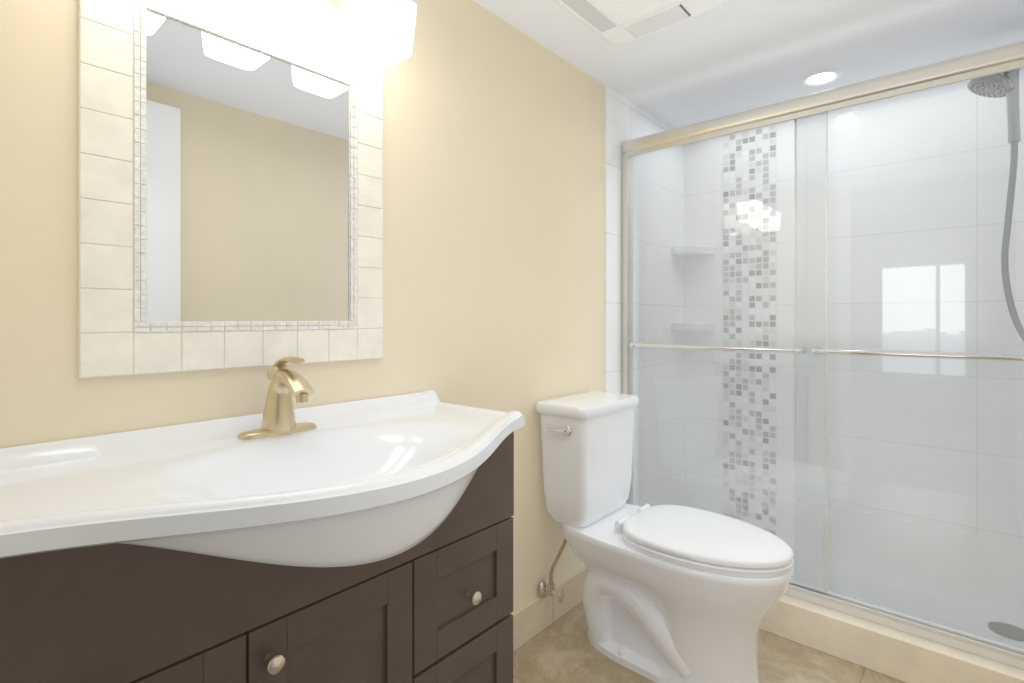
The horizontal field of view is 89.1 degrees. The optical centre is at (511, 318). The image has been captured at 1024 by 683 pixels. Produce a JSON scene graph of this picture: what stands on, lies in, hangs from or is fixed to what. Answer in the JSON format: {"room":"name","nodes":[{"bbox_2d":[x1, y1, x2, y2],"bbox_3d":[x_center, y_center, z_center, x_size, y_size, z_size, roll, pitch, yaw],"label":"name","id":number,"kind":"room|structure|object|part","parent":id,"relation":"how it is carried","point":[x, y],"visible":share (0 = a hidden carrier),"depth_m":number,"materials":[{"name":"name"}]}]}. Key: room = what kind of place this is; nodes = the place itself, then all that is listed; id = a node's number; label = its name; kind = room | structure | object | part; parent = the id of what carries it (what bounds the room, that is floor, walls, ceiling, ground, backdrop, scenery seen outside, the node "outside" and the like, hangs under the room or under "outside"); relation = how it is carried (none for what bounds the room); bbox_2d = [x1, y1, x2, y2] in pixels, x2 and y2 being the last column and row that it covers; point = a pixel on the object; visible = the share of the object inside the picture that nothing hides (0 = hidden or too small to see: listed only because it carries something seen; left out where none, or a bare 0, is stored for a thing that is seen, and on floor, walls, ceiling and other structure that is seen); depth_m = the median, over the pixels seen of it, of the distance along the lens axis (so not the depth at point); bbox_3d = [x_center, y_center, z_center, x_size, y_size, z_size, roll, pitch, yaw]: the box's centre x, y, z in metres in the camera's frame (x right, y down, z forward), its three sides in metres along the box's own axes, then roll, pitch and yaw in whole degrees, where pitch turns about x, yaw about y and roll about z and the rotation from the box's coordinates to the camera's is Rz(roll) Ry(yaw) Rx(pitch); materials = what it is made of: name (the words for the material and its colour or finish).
{"room":"bathroom","nodes":[
{"label":"bathroom","id":0,"kind":"room"},
{"bbox_2d":[0,0,604,613],"bbox_3d":[-0.332,0.065,1.469,0.100,2.130,2.110,0,0,41],"label":"wall","id":1,"kind":"structure","parent":0,"point":[494,142],"depth_m":1.53,"materials":[{"name":"beige paint"}]},
{"bbox_2d":[512,566,588,651],"bbox_3d":[0.554,1.067,1.306,1.450,0.125,1.188,0,0,41],"label":"baseboard","id":2,"kind":"structure","parent":1,"relation":"attached to","point":[537,615],"depth_m":1.90,"materials":[{"name":"stone"}]},
{"bbox_2d":[605,86,683,505],"bbox_3d":[0.666,0.065,2.609,0.106,2.130,0.920,0,0,41],"label":"wall","id":3,"kind":"structure","parent":0,"point":[658,176],"depth_m":2.54,"materials":[{"name":"white tile"}]},
{"bbox_2d":[671,245,714,330],"bbox_3d":[0.948,-0.161,2.726,0.166,0.441,0.166,0,0,41],"label":"corner shelf","id":4,"kind":"object","parent":3,"relation":"attached to","point":[685,250],"visible":1,"depth_m":2.69,"materials":[{"name":"white ceramic"}]},
{"bbox_2d":[513,601,904,682],"bbox_3d":[0.554,1.180,1.306,1.650,0.100,3.030,0,0,41],"label":"floor","id":5,"kind":"structure","parent":0,"point":[562,652],"depth_m":1.71,"materials":[{"name":"tile"}]},
{"bbox_2d":[0,356,524,682],"bbox_3d":[-0.342,0.603,0.958,0.548,1.054,0.978,0,0,41],"label":"vanity","id":6,"kind":"object","parent":5,"relation":"on","point":[368,540],"visible":1,"depth_m":0.82,"materials":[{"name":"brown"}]},
{"bbox_2d":[238,356,315,439],"bbox_3d":[-0.457,0.156,1.058,0.143,0.162,0.158,0,0,41],"label":"faucet","id":7,"kind":"object","parent":6,"relation":"on","point":[279,422],"depth_m":1.06,"materials":[{"name":"gold metal"}]},
{"bbox_2d":[536,391,793,682],"bbox_3d":[0.497,0.711,1.732,0.787,0.838,0.413,0,0,41],"label":"toilet","id":8,"kind":"object","parent":5,"relation":"on","point":[672,593],"visible":1,"depth_m":1.65,"materials":[{"name":"white ceramic"}]},
{"bbox_3d":[0.157,0.378,1.773,0.094,0.032,0.028,0,0,41],"label":"lever","id":9,"kind":"part","parent":8,"relation":"part of","materials":[{"name":"silver metal"}]},
{"bbox_3d":[0.287,0.503,1.925,0.216,0.422,0.398,0,0,41],"label":"tank","id":10,"kind":"part","parent":8,"relation":"part of","materials":[{"name":"white ceramic"}]},
{"bbox_3d":[0.600,0.689,1.651,0.527,0.054,0.380,0,0,41],"label":"seat","id":11,"kind":"part","parent":8,"relation":"part of","materials":[{"name":"white plastic"}]},
{"bbox_2d":[759,594,1023,682],"bbox_3d":[1.041,1.065,1.864,1.438,0.130,0.140,0,0,41],"label":"shower curb","id":12,"kind":"object","parent":5,"relation":"on","point":[905,657],"depth_m":1.66,"materials":[{"name":"stone"}]},
{"bbox_2d":[622,41,1023,669],"bbox_3d":[1.038,0.100,1.861,1.437,1.800,0.111,0,0,41],"label":"sliding shower door","id":13,"kind":"structure","parent":12,"relation":"on","point":[1009,57],"depth_m":1.82,"materials":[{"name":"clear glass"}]},
{"bbox_2d":[788,544,1023,649],"bbox_3d":[1.286,1.105,2.145,1.438,0.049,0.605,0,0,41],"label":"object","id":14,"kind":"structure","parent":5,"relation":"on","point":[998,620],"depth_m":2.03,"materials":[{"name":"white ceramic"}]},
{"bbox_2d":[473,0,1023,128],"bbox_3d":[0.554,-1.050,1.306,1.650,0.100,3.030,0,0,41],"label":"ceiling","id":15,"kind":"structure","parent":0,"point":[736,56],"depth_m":1.89,"materials":[{"name":"paint"}]},
{"bbox_2d":[553,0,727,44],"bbox_3d":[0.372,-0.976,1.558,0.435,0.046,0.480,0,0,41],"label":"fan","id":16,"kind":"object","parent":15,"relation":"attached to","point":[617,22],"visible":1,"depth_m":1.63,"materials":[{"name":"white plastic"}]},
{"bbox_2d":[800,69,842,86],"bbox_3d":[1.280,-0.996,2.153,0.152,0.008,0.152,0,0,41],"label":"recessed light","id":17,"kind":"object","parent":15,"relation":"in","point":[822,77],"visible":1,"depth_m":2.15,"materials":[{"name":"white plastic"}]},
{"bbox_2d":[684,67,1023,604],"bbox_3d":[1.516,0.065,2.409,1.650,2.130,0.104,0,0,41],"label":"wall","id":18,"kind":"structure","parent":0,"point":[926,455],"depth_m":2.28,"materials":[{"name":"white tile"}]},
{"bbox_3d":[-1.614,-0.095,-1.446,5.200,2.650,3.970,0,0,41],"label":"wall","id":19,"kind":"structure","parent":0,"visible":0},
{"bbox_2d":[78,0,382,377],"bbox_3d":[-0.547,-0.288,1.137,0.011,0.783,0.623,0,0,41],"label":"mirror","id":20,"kind":"object","parent":19,"relation":"attached to","point":[230,157],"visible":0.95,"depth_m":1.07,"materials":[{"name":"beige tile"}]},
{"bbox_3d":[-0.547,-0.288,1.138,0.001,0.591,0.431,0,0,41],"label":"glass","id":21,"kind":"part","parent":20,"relation":"part of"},
{"bbox_2d":[250,0,416,68],"bbox_3d":[-0.476,-0.748,1.075,0.199,0.265,0.620,0,0,41],"label":"light","id":22,"kind":"object","parent":19,"relation":"attached to","point":[379,33],"visible":1,"depth_m":1.16,"materials":[{"name":"white glass"}]},
{"bbox_3d":[1.830,0.065,1.594,0.106,2.130,0.920,0,0,41],"label":"wall","id":23,"kind":"structure","parent":0,"visible":0},
{"bbox_2d":[967,68,1023,340],"bbox_3d":[1.725,-0.404,1.764,0.274,1.056,0.133,0,0,41],"label":"shower head","id":24,"kind":"object","parent":23,"relation":"attached to","point":[1003,84],"visible":0.88,"depth_m":1.77}
]}

